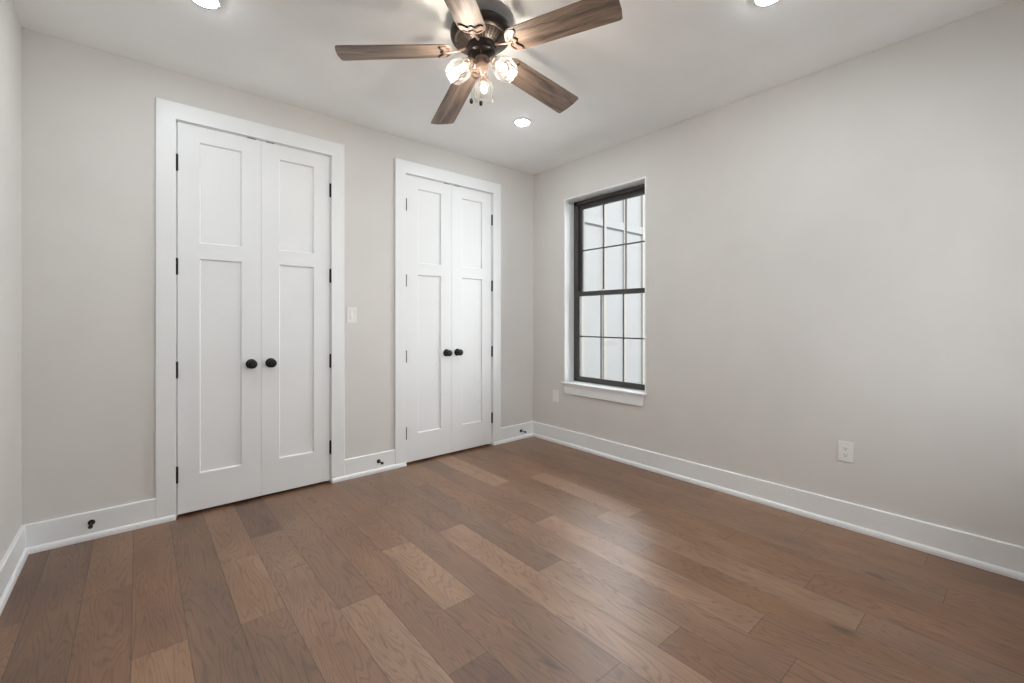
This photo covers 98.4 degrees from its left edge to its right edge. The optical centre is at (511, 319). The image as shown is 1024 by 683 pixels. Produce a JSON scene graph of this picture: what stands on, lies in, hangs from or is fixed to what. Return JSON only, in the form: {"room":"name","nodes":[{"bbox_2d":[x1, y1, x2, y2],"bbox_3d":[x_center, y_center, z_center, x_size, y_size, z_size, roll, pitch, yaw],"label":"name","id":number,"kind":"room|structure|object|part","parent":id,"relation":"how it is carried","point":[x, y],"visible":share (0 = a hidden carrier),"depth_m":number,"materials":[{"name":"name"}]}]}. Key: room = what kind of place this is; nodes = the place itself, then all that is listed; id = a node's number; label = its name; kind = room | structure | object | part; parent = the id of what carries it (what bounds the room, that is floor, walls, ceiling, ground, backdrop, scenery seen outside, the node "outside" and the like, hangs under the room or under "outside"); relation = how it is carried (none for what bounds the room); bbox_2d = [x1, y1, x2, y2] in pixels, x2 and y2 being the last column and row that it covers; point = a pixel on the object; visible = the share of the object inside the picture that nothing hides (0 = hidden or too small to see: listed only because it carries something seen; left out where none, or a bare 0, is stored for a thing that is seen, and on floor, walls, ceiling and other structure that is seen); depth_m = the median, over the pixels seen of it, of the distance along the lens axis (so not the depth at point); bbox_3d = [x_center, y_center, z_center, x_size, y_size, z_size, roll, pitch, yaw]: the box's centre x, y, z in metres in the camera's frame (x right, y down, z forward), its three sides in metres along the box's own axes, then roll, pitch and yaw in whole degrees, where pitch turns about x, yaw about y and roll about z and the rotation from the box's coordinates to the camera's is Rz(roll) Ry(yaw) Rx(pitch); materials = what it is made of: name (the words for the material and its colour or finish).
{"room":"empty bedroom","nodes":[
{"label":"empty bedroom","id":0,"kind":"room"},
{"bbox_2d":[0,0,21,562],"bbox_3d":[-1.270,-0.100,0.631,0.200,2.843,4.205,0,0,-40],"label":"wall","id":1,"kind":"structure","parent":0,"point":[10,26],"depth_m":2.10,"materials":[{"name":"beige paint"}]},
{"bbox_2d":[0,525,28,615],"bbox_3d":[-1.247,1.146,0.782,0.029,0.151,4.005,0,0,-40],"label":"baseboard","id":2,"kind":"structure","parent":1,"relation":"attached to","point":[12,563],"depth_m":2.05,"materials":[{"name":"white wood"}]},
{"bbox_2d":[22,28,532,524],"bbox_3d":[-1.216,-0.100,3.538,4.041,2.843,0.160,0,0,-40],"label":"wall","id":3,"kind":"structure","parent":0,"point":[89,113],"depth_m":2.55,"materials":[{"name":"beige paint"}]},
{"bbox_2d":[25,498,175,553],"bbox_3d":[-2.300,1.146,2.495,0.638,0.151,0.029,0,0,-40],"label":"baseboard","id":4,"kind":"structure","parent":3,"relation":"attached to","point":[49,534],"depth_m":2.45,"materials":[{"name":"white wood"}]},
{"bbox_2d":[88,519,94,528],"bbox_3d":[-2.316,1.129,2.430,0.031,0.031,0.077,0,0,-40],"label":"door stop","id":5,"kind":"object","parent":4,"relation":"attached to","point":[90,522],"visible":1,"depth_m":2.45,"materials":[{"name":"black metal"}]},
{"bbox_2d":[176,122,260,514],"bbox_3d":[-1.881,-0.009,2.851,0.466,2.426,0.101,0,0,-40],"label":"door","id":6,"kind":"structure","parent":3,"relation":"in","point":[218,260],"depth_m":2.87,"materials":[{"name":"white paint"}]},
{"bbox_3d":[-1.736,0.298,2.951,0.057,0.057,0.066,0,0,-40],"label":"knob","id":7,"kind":"part","parent":6,"relation":"part of","materials":[{"name":"black metal"}]},
{"bbox_2d":[156,97,344,518],"bbox_3d":[-1.743,-0.053,3.050,1.120,2.550,0.133,0,0,-40],"label":"door frame","id":8,"kind":"structure","parent":3,"relation":"attached to","point":[168,113],"depth_m":2.69,"materials":[{"name":"white wood"}]},
{"bbox_2d":[261,141,330,495],"bbox_3d":[-1.524,-0.009,3.153,0.466,2.426,0.101,0,0,-40],"label":"door","id":9,"kind":"structure","parent":3,"relation":"in","point":[295,183],"depth_m":3.16,"materials":[{"name":"white paint"}]},
{"bbox_3d":[-1.647,0.298,3.026,0.057,0.057,0.066,0,0,-40],"label":"knob","id":10,"kind":"part","parent":9,"relation":"part of","materials":[{"name":"black metal"}]},
{"bbox_2d":[347,307,356,322],"bbox_3d":[-1.234,-0.035,3.410,0.072,0.117,0.012,0,0,-40],"label":"light switch","id":11,"kind":"object","parent":3,"relation":"attached to","point":[351,315],"visible":1,"depth_m":3.41,"materials":[{"name":"white plastic"}]},
{"bbox_2d":[332,449,406,482],"bbox_3d":[-1.118,1.146,3.498,0.603,0.151,0.029,0,0,-40],"label":"baseboard","id":12,"kind":"structure","parent":3,"relation":"attached to","point":[360,466],"depth_m":3.48,"materials":[{"name":"white wood"}]},
{"bbox_3d":[-1.113,1.206,3.492,0.603,0.032,0.014,0,0,-40],"label":"shoe moulding","id":13,"kind":"part","parent":12,"relation":"part of","materials":[{"name":"white wood"}]},
{"bbox_2d":[406,175,451,462],"bbox_3d":[-0.713,-0.009,3.841,0.463,2.426,0.101,0,0,-40],"label":"door","id":14,"kind":"structure","parent":3,"relation":"in","point":[428,202],"depth_m":3.86,"materials":[{"name":"white paint"}]},
{"bbox_2d":[395,158,500,463],"bbox_3d":[-0.576,-0.053,4.039,1.114,2.550,0.133,0,0,-40],"label":"door frame","id":15,"kind":"structure","parent":3,"relation":"attached to","point":[403,168],"depth_m":3.69,"materials":[{"name":"white wood"}]},
{"bbox_2d":[452,185,492,451],"bbox_3d":[-0.358,-0.009,4.141,0.463,2.426,0.101,0,0,-40],"label":"door","id":16,"kind":"structure","parent":3,"relation":"in","point":[472,219],"depth_m":4.15,"materials":[{"name":"white paint"}]},
{"bbox_2d":[493,421,532,444],"bbox_3d":[0.025,1.146,4.467,0.546,0.151,0.029,0,0,-40],"label":"baseboard","id":17,"kind":"structure","parent":3,"relation":"attached to","point":[509,433],"depth_m":4.47,"materials":[{"name":"white wood"}]},
{"bbox_3d":[0.024,1.206,4.456,0.531,0.032,0.014,0,0,-40],"label":"shoe moulding","id":18,"kind":"part","parent":17,"relation":"part of","materials":[{"name":"white wood"}]},
{"bbox_2d":[11,0,1011,174],"bbox_3d":[0.143,-1.597,1.934,4.041,0.150,4.365,0,0,-40],"label":"ceiling","id":19,"kind":"structure","parent":0,"point":[665,63],"depth_m":2.50,"materials":[{"name":"paint"}]},
{"bbox_2d":[191,0,222,9],"bbox_3d":[-1.458,-1.515,2.097,0.142,0.014,0.142,0,0,-40],"label":"recessed light","id":20,"kind":"object","parent":19,"relation":"in","point":[209,4],"visible":1,"depth_m":2.12,"materials":[{"name":"white plastic"}]},
{"bbox_2d":[335,0,622,123],"bbox_3d":[-0.116,-1.289,2.266,1.307,0.473,1.361,0,0,-44],"label":"ceiling fan","id":21,"kind":"object","parent":19,"relation":"hanging from","point":[477,33],"visible":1,"depth_m":2.17,"materials":[{"name":"brown wood"}]},
{"bbox_3d":[-0.574,-1.318,2.176,0.556,0.007,0.158,-6,9,-8],"label":"blade","id":22,"kind":"part","parent":21,"relation":"part of","materials":[{"name":"brown wood"}]},
{"bbox_3d":[-0.337,-1.305,2.616,0.158,0.006,0.556,-14,-1,-27],"label":"blade","id":23,"kind":"part","parent":21,"relation":"part of","materials":[{"name":"brown wood"}]},
{"bbox_3d":[-0.258,-1.223,2.165,0.135,0.139,0.110,0,-4,-40],"label":"lamp shade","id":24,"kind":"part","parent":21,"relation":"part of","materials":[{"name":"clear glass"}]},
{"bbox_3d":[-0.248,-1.236,2.172,0.048,0.051,0.028,0,-4,-40],"label":"bulb","id":25,"kind":"part","parent":21,"relation":"part of","materials":[{"name":"white glass"}]},
{"bbox_3d":[-0.230,-1.351,1.815,0.158,0.006,0.556,9,3,10],"label":"blade","id":26,"kind":"part","parent":21,"relation":"part of","materials":[{"name":"brown wood"}]},
{"bbox_3d":[-0.207,-1.276,2.201,0.088,0.061,0.046,0,-4,-40],"label":"lamp arm","id":27,"kind":"part","parent":21,"relation":"part of","materials":[{"name":"brown metal"}]},
{"bbox_3d":[-0.203,-1.218,2.208,0.003,0.225,0.003,0,0,30],"label":"pull chain","id":28,"kind":"part","parent":21,"relation":"part of","materials":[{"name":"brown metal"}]},
{"bbox_3d":[-0.151,-1.278,2.230,0.072,0.085,0.072,0,-4,-40],"label":"light kit stem","id":29,"kind":"part","parent":21,"relation":"part of","materials":[{"name":"brown metal"}]},
{"bbox_3d":[-0.146,-1.274,2.295,0.046,0.062,0.085,0,0,-15],"label":"lamp arm","id":30,"kind":"part","parent":21,"relation":"part of","materials":[{"name":"brown metal"}]},
{"bbox_3d":[-0.149,-1.232,2.342,0.028,0.052,0.046,0,0,7],"label":"bulb","id":31,"kind":"part","parent":21,"relation":"part of","materials":[{"name":"white glass"}]},
{"bbox_3d":[-0.147,-1.218,2.359,0.120,0.139,0.125,0,-4,-40],"label":"lamp shade","id":32,"kind":"part","parent":21,"relation":"part of","materials":[{"name":"clear glass"}]},
{"bbox_3d":[-0.093,-1.281,2.201,0.050,0.061,0.085,0,-4,-40],"label":"lamp arm","id":33,"kind":"part","parent":21,"relation":"part of","materials":[{"name":"brown metal"}]},
{"bbox_3d":[-0.050,-1.244,2.173,0.031,0.051,0.046,0,-4,-40],"label":"bulb","id":34,"kind":"part","parent":21,"relation":"part of","materials":[{"name":"white glass"}]},
{"bbox_3d":[-0.037,-1.233,2.166,0.113,0.139,0.133,0,-4,-40],"label":"lamp shade","id":35,"kind":"part","parent":21,"relation":"part of","materials":[{"name":"clear glass"}]},
{"bbox_3d":[0.154,-1.331,2.527,0.556,0.006,0.158,6,-19,-43],"label":"blade","id":36,"kind":"part","parent":21,"relation":"part of","materials":[{"name":"brown wood"}]},
{"bbox_3d":[0.221,-1.359,2.032,0.556,0.006,0.158,0,-13,28],"label":"blade","id":37,"kind":"part","parent":21,"relation":"part of","materials":[{"name":"brown wood"}]},
{"bbox_2d":[513,118,530,125],"bbox_3d":[0.079,-1.515,3.404,0.142,0.014,0.142,0,0,-40],"label":"recessed light","id":38,"kind":"object","parent":19,"relation":"in","point":[520,121],"visible":1,"depth_m":3.38,"materials":[{"name":"white plastic"}]},
{"bbox_2d":[752,0,778,6],"bbox_3d":[1.208,-1.515,2.078,0.142,0.014,0.142,0,0,-40],"label":"recessed light","id":39,"kind":"object","parent":19,"relation":"in","point":[758,3],"visible":1,"depth_m":2.11,"materials":[{"name":"white plastic"}]},
{"bbox_2d":[0,437,1023,682],"bbox_3d":[0.111,1.272,1.972,3.841,0.100,4.265,0,0,-40],"label":"floor","id":40,"kind":"structure","parent":0,"point":[531,559],"depth_m":1.98,"materials":[{"name":"brown wood"}]},
{"bbox_2d":[533,0,1023,546],"bbox_3d":[1.595,-0.100,3.192,0.200,2.843,4.005,0,0,-40],"label":"wall","id":41,"kind":"structure","parent":0,"point":[834,253],"depth_m":2.59,"materials":[{"name":"beige paint"}]},
{"bbox_2d":[553,390,557,401],"bbox_3d":[0.432,0.763,4.402,0.008,0.117,0.074,0,0,-40],"label":"wall outlet","id":42,"kind":"object","parent":41,"relation":"attached to","point":[555,392],"visible":1,"depth_m":4.40,"materials":[{"name":"white plastic"}]},
{"bbox_2d":[560,176,646,406],"bbox_3d":[0.865,-0.230,4.028,0.232,1.890,0.944,0,0,-40],"label":"window","id":43,"kind":"structure","parent":41,"relation":"in","point":[574,383],"depth_m":4.26,"materials":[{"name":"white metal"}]},
{"bbox_3d":[0.923,0.157,4.051,0.028,0.858,0.818,0,0,-40],"label":"sash","id":44,"kind":"part","parent":43,"relation":"part of","materials":[{"name":"clear glass"}]},
{"bbox_3d":[0.945,-0.678,4.070,0.028,0.900,0.818,0,0,-40],"label":"sash","id":45,"kind":"part","parent":43,"relation":"part of","materials":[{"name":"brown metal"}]},
{"bbox_2d":[533,421,1023,580],"bbox_3d":[1.508,1.146,3.118,0.029,0.151,4.005,0,0,-40],"label":"baseboard","id":46,"kind":"structure","parent":41,"relation":"attached to","point":[992,555],"depth_m":2.67,"materials":[{"name":"white wood"}]},
{"bbox_2d":[838,440,853,462],"bbox_3d":[1.962,0.777,2.598,0.009,0.117,0.074,0,0,-40],"label":"wall outlet","id":47,"kind":"object","parent":41,"relation":"attached to","point":[845,449],"visible":1,"depth_m":2.59,"materials":[{"name":"white plastic"}]},
{"bbox_2d":[842,446,848,457],"bbox_3d":[1.960,0.777,2.596,0.004,0.067,0.034,0,0,-40],"label":"receptacle","id":48,"kind":"object","parent":47,"relation":"attached to","point":[845,449],"depth_m":2.59,"materials":[{"name":"white plastic"}]},
{"label":"outside","id":49,"kind":"structure","parent":0,"visible":0},
{"bbox_3d":[7.318,3.271,10.991,18.619,0.100,9.100,0,0,-40],"label":"ground","id":50,"kind":"structure","parent":49,"visible":0},
{"bbox_2d":[582,195,644,383],"bbox_3d":[3.107,-0.485,13.484,21.819,7.614,0.250,0,0,-40],"label":"wall","id":51,"kind":"structure","parent":50,"relation":"on","point":[612,305],"depth_m":13.39,"materials":[{"name":"white"}]}
]}

